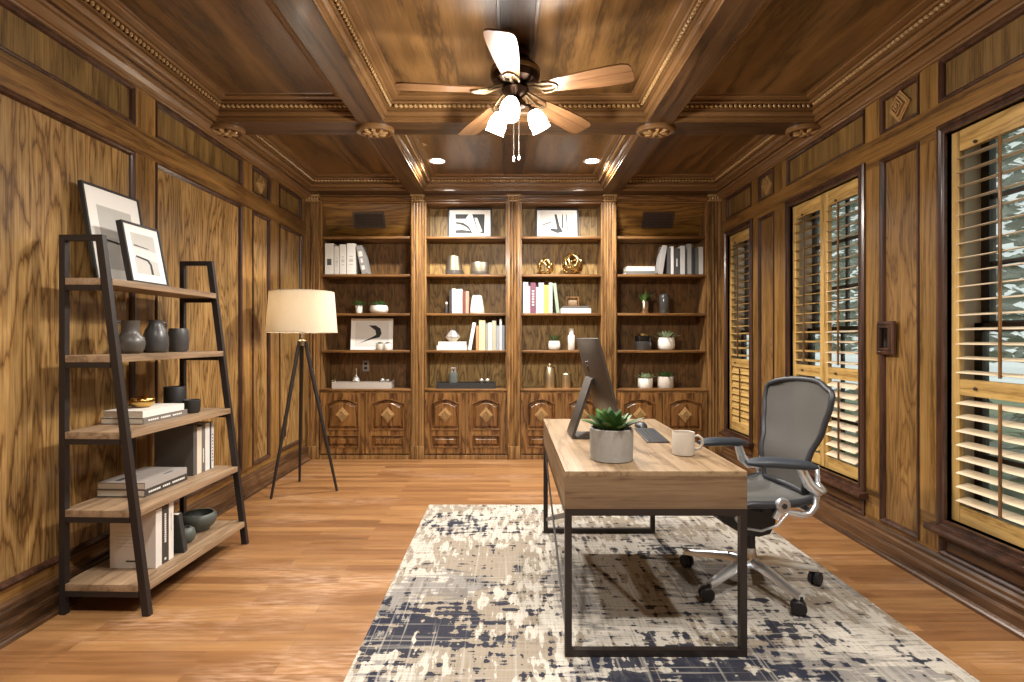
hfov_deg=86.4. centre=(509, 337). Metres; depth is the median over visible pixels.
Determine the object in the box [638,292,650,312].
potted succulent
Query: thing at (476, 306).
vase
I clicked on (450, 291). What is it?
book
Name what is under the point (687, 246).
book
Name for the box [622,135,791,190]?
trim
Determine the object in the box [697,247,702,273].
book
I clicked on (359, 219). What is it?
vent grille
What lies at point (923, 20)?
trim
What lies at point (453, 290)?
book
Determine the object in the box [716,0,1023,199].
trim
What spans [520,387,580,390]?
countertop
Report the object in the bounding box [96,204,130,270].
print
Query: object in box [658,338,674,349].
pot
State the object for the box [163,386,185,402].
canister
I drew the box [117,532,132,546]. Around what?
print
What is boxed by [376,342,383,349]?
candle
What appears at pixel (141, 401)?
bowl
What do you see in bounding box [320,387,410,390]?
countertop
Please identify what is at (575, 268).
ornament
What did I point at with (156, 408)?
book
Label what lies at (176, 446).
book
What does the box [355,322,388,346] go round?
print
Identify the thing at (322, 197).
trim
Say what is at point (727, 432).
window
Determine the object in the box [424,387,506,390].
countertop
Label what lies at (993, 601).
baseboard
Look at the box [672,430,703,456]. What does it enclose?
mug
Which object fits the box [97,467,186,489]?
book
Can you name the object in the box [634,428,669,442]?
keyboard
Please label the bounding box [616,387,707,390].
countertop
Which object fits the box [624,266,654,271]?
book
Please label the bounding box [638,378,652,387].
pot
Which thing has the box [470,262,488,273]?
bowl
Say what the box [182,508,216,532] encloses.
bowl
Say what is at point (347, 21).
trim
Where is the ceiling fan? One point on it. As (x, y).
(513, 72)
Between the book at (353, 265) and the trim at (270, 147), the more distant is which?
the book at (353, 265)
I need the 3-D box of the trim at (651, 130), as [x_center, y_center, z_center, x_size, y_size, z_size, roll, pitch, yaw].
[1.070,-1.511,4.000,0.280,0.050,0.230,0,0,0]
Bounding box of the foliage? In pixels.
[747,131,1023,362]
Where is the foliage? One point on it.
(1012, 272)
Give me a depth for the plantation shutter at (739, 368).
5.46 m
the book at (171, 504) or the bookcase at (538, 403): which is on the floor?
the bookcase at (538, 403)
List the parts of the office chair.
leg, armrest, leg, lever, seat frame, leg, seat, armrest, leg, backrest, frame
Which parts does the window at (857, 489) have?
sash, sill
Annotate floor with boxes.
[0,459,1023,681]
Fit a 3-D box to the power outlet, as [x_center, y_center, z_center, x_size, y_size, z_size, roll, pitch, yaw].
[-1.629,0.315,6.153,0.072,0.120,0.010,0,0,0]
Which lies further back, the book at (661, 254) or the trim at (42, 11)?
the book at (661, 254)
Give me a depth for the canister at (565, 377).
5.94 m
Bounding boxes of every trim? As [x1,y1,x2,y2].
[8,0,310,199]
[51,0,357,121]
[210,123,245,137]
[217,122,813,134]
[239,135,405,190]
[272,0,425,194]
[305,194,320,458]
[311,191,716,201]
[313,0,723,121]
[319,195,707,200]
[356,123,393,137]
[392,135,637,190]
[410,194,424,458]
[496,0,539,95]
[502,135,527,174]
[507,194,520,458]
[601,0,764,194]
[602,194,616,398]
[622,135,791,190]
[636,123,674,137]
[674,0,985,121]
[707,194,721,454]
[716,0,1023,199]
[785,123,820,137]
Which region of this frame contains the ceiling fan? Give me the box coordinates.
[395,28,634,161]
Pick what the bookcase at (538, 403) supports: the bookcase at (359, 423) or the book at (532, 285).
the book at (532, 285)
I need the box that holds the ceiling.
[119,0,916,172]
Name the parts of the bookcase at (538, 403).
panel, door, raised panel, frame, shelf, panel, panel, shelf, shelf, shelf, door, raised panel, panel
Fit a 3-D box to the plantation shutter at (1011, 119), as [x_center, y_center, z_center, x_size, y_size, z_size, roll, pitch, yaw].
[2.298,-0.059,2.514,0.085,1.995,0.624,0,0,0]
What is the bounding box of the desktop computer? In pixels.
[567,338,617,438]
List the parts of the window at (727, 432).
sill, sash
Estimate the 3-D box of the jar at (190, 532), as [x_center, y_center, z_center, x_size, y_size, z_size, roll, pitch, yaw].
[-1.836,1.112,3.082,0.106,0.084,0.105,0,0,0]
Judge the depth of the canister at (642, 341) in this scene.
5.91 m
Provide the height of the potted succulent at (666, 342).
0.219 m
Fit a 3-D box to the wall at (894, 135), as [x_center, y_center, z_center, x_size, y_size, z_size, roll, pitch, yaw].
[2.360,-0.190,2.600,0.220,2.980,7.200,0,0,0]
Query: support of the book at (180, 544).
on the ladder shelf at (101, 580)
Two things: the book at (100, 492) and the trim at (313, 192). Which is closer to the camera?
the book at (100, 492)
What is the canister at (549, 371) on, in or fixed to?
on the bookcase at (538, 403)
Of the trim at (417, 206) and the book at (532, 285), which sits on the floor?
the trim at (417, 206)
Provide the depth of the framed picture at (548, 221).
6.01 m
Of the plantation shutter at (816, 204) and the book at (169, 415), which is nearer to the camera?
the book at (169, 415)
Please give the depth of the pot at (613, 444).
2.34 m
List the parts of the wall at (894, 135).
frieze panel, apron panel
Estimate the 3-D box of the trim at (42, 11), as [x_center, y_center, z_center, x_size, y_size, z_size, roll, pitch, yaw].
[-2.153,-1.504,2.415,0.074,0.064,6.830,0,0,0]
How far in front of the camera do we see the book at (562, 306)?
5.89 m
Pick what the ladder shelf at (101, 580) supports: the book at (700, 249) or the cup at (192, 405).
the cup at (192, 405)
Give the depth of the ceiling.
3.21 m
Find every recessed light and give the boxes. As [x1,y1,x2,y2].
[428,158,445,163]
[583,158,599,163]
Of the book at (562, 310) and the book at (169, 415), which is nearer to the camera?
the book at (169, 415)
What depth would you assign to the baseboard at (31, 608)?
2.63 m
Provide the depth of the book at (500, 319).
5.90 m
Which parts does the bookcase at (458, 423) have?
panel, door, raised panel, frame, shelf, shelf, shelf, shelf, panel, panel, door, raised panel, panel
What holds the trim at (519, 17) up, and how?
attached to the ceiling
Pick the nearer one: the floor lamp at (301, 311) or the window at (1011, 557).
the window at (1011, 557)
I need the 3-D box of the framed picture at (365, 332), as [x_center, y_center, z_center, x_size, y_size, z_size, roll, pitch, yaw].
[-1.522,-0.043,6.010,0.461,0.345,0.049,0,0,0]
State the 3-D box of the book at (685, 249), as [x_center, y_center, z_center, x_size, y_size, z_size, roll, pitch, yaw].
[1.907,-0.824,5.990,0.019,0.271,0.180,0,0,0]
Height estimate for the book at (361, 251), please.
0.316 m
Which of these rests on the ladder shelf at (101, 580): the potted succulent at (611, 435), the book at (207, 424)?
the book at (207, 424)
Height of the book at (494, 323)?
0.319 m
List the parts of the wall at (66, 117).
frieze panel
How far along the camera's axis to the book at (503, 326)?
5.90 m
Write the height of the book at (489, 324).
0.298 m
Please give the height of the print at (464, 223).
0.214 m
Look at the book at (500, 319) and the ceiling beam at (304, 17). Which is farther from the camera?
the book at (500, 319)
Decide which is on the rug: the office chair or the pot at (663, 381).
the office chair
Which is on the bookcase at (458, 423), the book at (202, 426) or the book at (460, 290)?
the book at (460, 290)
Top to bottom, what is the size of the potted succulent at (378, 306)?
0.143 m
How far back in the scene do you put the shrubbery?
5.61 m
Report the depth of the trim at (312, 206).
5.83 m
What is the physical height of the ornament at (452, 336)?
0.150 m
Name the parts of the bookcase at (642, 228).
panel, door, raised panel, panel, panel, sloped panel, shelf, shelf, shelf, shelf, frame, door, raised panel, panel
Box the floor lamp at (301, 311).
[265,289,337,498]
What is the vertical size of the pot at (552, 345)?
0.100 m
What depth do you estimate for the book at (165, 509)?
2.80 m
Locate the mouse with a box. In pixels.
[634,421,646,427]
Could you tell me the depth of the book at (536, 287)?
5.90 m
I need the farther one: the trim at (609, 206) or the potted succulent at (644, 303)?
the potted succulent at (644, 303)
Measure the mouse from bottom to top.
0.031 m
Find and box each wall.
[0,0,313,602]
[318,198,708,388]
[711,5,1023,595]
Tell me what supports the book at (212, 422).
on the ladder shelf at (101, 580)
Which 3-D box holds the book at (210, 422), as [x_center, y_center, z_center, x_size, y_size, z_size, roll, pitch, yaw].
[-1.961,0.664,3.368,0.225,0.285,0.016,0,0,2]
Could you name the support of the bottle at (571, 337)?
on the bookcase at (538, 403)
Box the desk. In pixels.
[543,419,746,656]
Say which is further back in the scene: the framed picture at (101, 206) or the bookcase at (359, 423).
the bookcase at (359, 423)
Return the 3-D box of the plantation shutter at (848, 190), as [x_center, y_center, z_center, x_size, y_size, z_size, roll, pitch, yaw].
[2.298,-0.059,3.756,0.085,1.995,0.434,0,0,0]
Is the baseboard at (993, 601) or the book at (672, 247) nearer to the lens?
the baseboard at (993, 601)
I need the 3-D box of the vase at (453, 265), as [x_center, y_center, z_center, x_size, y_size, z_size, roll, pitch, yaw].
[-0.615,-0.791,5.985,0.196,0.205,0.196,0,0,0]
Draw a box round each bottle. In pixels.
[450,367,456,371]
[568,328,574,349]
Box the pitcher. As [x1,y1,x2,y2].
[117,320,145,353]
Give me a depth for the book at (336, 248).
5.90 m
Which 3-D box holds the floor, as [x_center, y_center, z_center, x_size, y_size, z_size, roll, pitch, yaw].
[0.065,1.350,2.650,4.910,0.100,7.500,0,0,0]
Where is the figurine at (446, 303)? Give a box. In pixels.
[445,302,448,312]
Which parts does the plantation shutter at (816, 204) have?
tilt rod, rail, rail, rail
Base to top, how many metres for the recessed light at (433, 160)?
0.006 m
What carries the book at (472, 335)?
on the bookcase at (458, 423)
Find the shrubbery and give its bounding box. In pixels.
[832,386,1023,507]
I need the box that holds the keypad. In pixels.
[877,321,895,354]
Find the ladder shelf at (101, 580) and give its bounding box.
[59,234,248,616]
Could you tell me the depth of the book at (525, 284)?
5.90 m
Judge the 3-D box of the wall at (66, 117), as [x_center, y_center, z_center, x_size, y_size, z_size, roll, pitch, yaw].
[-2.280,-0.190,2.600,0.220,2.980,7.200,0,0,0]
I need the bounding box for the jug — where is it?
[143,320,168,352]
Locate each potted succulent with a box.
[350,300,366,312]
[370,301,388,312]
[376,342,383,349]
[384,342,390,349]
[546,334,565,349]
[583,407,644,463]
[635,373,655,387]
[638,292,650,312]
[654,331,678,349]
[655,370,677,387]
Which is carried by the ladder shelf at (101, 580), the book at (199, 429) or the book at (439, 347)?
the book at (199, 429)
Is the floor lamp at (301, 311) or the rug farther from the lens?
the floor lamp at (301, 311)
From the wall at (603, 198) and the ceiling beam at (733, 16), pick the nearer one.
the ceiling beam at (733, 16)
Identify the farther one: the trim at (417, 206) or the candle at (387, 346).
the candle at (387, 346)
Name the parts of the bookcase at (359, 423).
panel, door, raised panel, frame, panel, shelf, shelf, shelf, sloped panel, panel, shelf, raised panel, door, panel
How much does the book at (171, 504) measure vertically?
0.300 m
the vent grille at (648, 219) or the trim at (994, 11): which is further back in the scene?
the vent grille at (648, 219)
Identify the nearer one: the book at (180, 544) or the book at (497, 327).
the book at (180, 544)
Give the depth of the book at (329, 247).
5.90 m
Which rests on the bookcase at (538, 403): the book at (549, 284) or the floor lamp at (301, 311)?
the book at (549, 284)
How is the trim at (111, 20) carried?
attached to the wall at (66, 117)
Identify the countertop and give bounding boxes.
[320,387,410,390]
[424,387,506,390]
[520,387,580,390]
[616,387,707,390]
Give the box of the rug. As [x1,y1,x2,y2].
[344,505,979,681]
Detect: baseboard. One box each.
[0,445,309,649]
[719,446,1023,640]
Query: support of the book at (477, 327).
on the bookcase at (458, 423)
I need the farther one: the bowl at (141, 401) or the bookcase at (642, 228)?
the bookcase at (642, 228)
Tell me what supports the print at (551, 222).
attached to the framed picture at (548, 221)
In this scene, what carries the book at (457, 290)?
on the bookcase at (458, 423)
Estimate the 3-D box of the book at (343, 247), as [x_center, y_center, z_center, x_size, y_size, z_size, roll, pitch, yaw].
[-1.809,-0.851,5.990,0.069,0.325,0.181,0,0,0]
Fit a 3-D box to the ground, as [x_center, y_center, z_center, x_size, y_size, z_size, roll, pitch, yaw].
[9.335,1.750,4.000,13.330,0.100,24.000,0,0,0]
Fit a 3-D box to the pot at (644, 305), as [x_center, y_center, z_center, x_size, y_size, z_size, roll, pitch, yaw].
[1.477,-0.337,5.985,0.092,0.135,0.092,0,0,0]
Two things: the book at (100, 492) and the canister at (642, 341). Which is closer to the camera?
the book at (100, 492)
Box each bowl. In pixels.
[129,396,154,407]
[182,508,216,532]
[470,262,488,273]
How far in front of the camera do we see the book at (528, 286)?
5.90 m
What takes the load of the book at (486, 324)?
on the bookcase at (458, 423)
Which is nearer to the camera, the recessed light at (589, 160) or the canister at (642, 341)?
the recessed light at (589, 160)
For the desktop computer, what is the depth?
2.90 m
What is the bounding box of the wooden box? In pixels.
[566,297,578,305]
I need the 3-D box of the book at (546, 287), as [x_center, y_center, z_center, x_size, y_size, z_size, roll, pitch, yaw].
[0.395,-0.421,5.990,0.048,0.303,0.180,0,0,0]
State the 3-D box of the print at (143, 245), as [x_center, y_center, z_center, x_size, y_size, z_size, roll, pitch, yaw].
[-1.965,-0.448,2.938,0.043,0.217,0.177,0,0,2]
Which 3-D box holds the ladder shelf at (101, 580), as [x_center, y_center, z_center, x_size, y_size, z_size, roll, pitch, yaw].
[-1.885,0.407,3.006,0.432,1.785,0.915,0,0,2]
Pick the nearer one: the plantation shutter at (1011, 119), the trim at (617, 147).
the plantation shutter at (1011, 119)
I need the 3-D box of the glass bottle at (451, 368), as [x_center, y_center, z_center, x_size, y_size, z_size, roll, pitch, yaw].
[-0.619,0.427,5.970,0.096,0.226,0.096,0,0,0]
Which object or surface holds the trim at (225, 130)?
attached to the wall at (66, 117)
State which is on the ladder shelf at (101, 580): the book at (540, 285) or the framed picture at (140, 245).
the framed picture at (140, 245)
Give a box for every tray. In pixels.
[332,379,394,388]
[436,380,495,388]
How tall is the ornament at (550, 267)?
0.192 m
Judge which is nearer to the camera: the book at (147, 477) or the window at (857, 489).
the book at (147, 477)
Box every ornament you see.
[446,328,459,341]
[537,258,553,273]
[562,253,583,273]
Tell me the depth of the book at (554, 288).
5.90 m
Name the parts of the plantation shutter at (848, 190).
tilt rod, tilt rod, rail, rail, rail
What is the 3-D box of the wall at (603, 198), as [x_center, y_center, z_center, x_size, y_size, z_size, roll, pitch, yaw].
[0.065,-0.190,6.275,4.910,2.980,0.150,0,0,0]
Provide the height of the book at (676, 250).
0.282 m
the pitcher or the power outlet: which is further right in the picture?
the power outlet
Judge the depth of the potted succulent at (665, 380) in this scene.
5.92 m
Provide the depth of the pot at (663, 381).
5.91 m
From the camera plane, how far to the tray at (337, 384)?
5.89 m
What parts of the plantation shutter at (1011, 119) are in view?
rail, rail, rail, tilt rod, tilt rod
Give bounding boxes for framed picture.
[77,180,142,279]
[115,219,168,285]
[350,318,392,349]
[448,208,491,235]
[535,208,578,235]
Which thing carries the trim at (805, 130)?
attached to the wall at (894, 135)
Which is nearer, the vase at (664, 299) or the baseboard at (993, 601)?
the baseboard at (993, 601)
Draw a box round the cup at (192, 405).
[182,399,200,413]
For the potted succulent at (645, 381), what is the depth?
5.93 m
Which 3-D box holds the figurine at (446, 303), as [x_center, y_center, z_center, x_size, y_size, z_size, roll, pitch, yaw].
[-0.692,-0.332,5.950,0.044,0.126,0.044,0,0,0]
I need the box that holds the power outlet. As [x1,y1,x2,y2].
[363,361,368,370]
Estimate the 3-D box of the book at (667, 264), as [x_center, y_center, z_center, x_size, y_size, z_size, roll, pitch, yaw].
[1.721,-0.835,5.990,0.033,0.292,0.180,0,0,0]
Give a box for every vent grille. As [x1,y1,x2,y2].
[352,212,385,227]
[641,212,674,227]
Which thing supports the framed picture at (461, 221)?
on the bookcase at (458, 423)
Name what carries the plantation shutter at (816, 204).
attached to the window at (857, 489)
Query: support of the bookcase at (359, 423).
on the floor
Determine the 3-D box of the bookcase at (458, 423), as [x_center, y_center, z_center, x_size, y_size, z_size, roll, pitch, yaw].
[-0.475,-0.087,5.992,0.892,2.775,0.376,0,0,0]
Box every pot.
[355,306,362,312]
[370,305,387,312]
[548,341,559,349]
[590,425,632,463]
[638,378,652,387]
[640,301,648,312]
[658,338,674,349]
[658,376,673,387]
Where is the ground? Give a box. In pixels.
[819,399,1023,525]
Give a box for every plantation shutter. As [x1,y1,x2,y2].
[730,228,748,435]
[793,194,823,465]
[824,178,857,479]
[952,101,1023,547]
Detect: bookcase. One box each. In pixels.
[319,201,410,458]
[424,201,506,458]
[520,201,602,458]
[616,201,707,448]
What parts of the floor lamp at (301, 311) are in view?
leg, leg, lamp shade, shade trim, shade trim, leg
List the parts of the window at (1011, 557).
sill, sash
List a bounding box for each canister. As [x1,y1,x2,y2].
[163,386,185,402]
[544,363,554,387]
[561,371,570,387]
[634,334,651,349]
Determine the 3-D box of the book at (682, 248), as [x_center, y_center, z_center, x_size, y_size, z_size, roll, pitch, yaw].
[1.869,-0.843,5.990,0.050,0.308,0.181,0,0,0]
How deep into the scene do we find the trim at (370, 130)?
3.95 m
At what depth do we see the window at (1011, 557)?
2.83 m
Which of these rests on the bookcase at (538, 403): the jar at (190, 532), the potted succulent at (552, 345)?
the potted succulent at (552, 345)
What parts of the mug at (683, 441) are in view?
handle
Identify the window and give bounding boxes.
[719,218,753,447]
[785,163,868,498]
[923,84,1023,573]
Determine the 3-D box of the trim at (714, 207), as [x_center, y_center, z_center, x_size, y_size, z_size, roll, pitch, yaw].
[2.198,-0.118,5.848,0.160,2.836,0.074,0,0,0]
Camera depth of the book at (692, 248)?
5.90 m
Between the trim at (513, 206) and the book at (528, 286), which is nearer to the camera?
the trim at (513, 206)
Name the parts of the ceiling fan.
blade, blade, lamp shade, blade, lamp shade, lamp arm, lamp shade, blade, blade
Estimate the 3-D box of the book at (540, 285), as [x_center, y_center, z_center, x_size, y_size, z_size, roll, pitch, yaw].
[0.339,-0.434,5.990,0.056,0.330,0.180,0,0,0]
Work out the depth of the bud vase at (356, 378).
5.95 m
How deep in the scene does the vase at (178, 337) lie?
3.19 m
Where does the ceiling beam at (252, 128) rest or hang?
attached to the ceiling
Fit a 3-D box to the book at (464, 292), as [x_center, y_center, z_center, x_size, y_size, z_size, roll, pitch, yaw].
[-0.499,-0.391,5.988,0.029,0.244,0.175,0,0,0]
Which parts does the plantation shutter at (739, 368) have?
tilt rod, tilt rod, rail, rail, rail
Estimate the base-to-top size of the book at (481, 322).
0.325 m
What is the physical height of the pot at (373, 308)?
0.088 m
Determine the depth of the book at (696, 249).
5.90 m
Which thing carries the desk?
on the rug
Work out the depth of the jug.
3.01 m
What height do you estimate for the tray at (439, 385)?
0.083 m
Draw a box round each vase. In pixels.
[168,328,188,351]
[353,369,359,381]
[445,256,462,273]
[470,295,483,312]
[659,294,669,312]
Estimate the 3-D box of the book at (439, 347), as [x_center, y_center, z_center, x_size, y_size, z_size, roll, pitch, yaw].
[-0.630,0.106,5.990,0.325,0.050,0.200,0,0,0]
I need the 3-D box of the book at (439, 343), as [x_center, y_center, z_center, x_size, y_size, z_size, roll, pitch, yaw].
[-0.624,0.060,5.985,0.300,0.040,0.190,0,0,0]
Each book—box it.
[96,473,186,496]
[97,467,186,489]
[100,409,186,423]
[102,403,183,417]
[110,507,161,567]
[154,425,196,475]
[162,504,168,563]
[168,501,173,559]
[174,512,187,552]
[186,422,209,470]
[197,425,204,471]
[197,427,201,473]
[198,421,213,467]
[210,422,210,468]
[325,243,337,273]
[334,246,339,273]
[340,244,346,273]
[347,243,359,273]
[356,245,370,273]
[437,345,467,349]
[438,342,466,344]
[449,290,451,312]
[452,289,455,312]
[456,289,458,312]
[459,289,463,312]
[463,291,465,312]
[466,291,469,312]
[468,322,476,349]
[476,326,478,349]
[479,320,485,349]
[485,323,487,349]
[488,323,491,349]
[492,321,496,349]
[496,326,499,349]
[500,319,501,349]
[502,325,504,349]
[523,282,527,312]
[528,286,529,312]
[530,283,535,312]
[536,287,537,312]
[538,283,543,312]
[544,285,548,312]
[548,283,551,312]
[552,283,559,312]
[559,308,590,312]
[562,306,589,307]
[622,271,654,273]
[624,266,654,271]
[655,245,666,273]
[663,247,670,273]
[671,246,673,273]
[674,248,679,273]
[677,246,684,273]
[684,244,690,273]
[685,249,686,273]
[691,247,694,273]
[695,248,697,273]
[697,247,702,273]
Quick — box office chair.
[679,376,835,616]
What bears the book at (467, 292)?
on the bookcase at (458, 423)
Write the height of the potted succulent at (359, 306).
0.142 m
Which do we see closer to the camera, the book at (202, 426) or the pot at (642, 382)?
the book at (202, 426)
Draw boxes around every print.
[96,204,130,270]
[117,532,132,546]
[130,232,159,276]
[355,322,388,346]
[455,214,484,232]
[541,212,573,233]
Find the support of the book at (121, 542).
on the ladder shelf at (101, 580)
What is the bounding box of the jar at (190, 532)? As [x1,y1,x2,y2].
[184,525,195,543]
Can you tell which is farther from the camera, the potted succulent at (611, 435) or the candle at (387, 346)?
the candle at (387, 346)
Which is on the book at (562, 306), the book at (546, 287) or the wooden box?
the wooden box

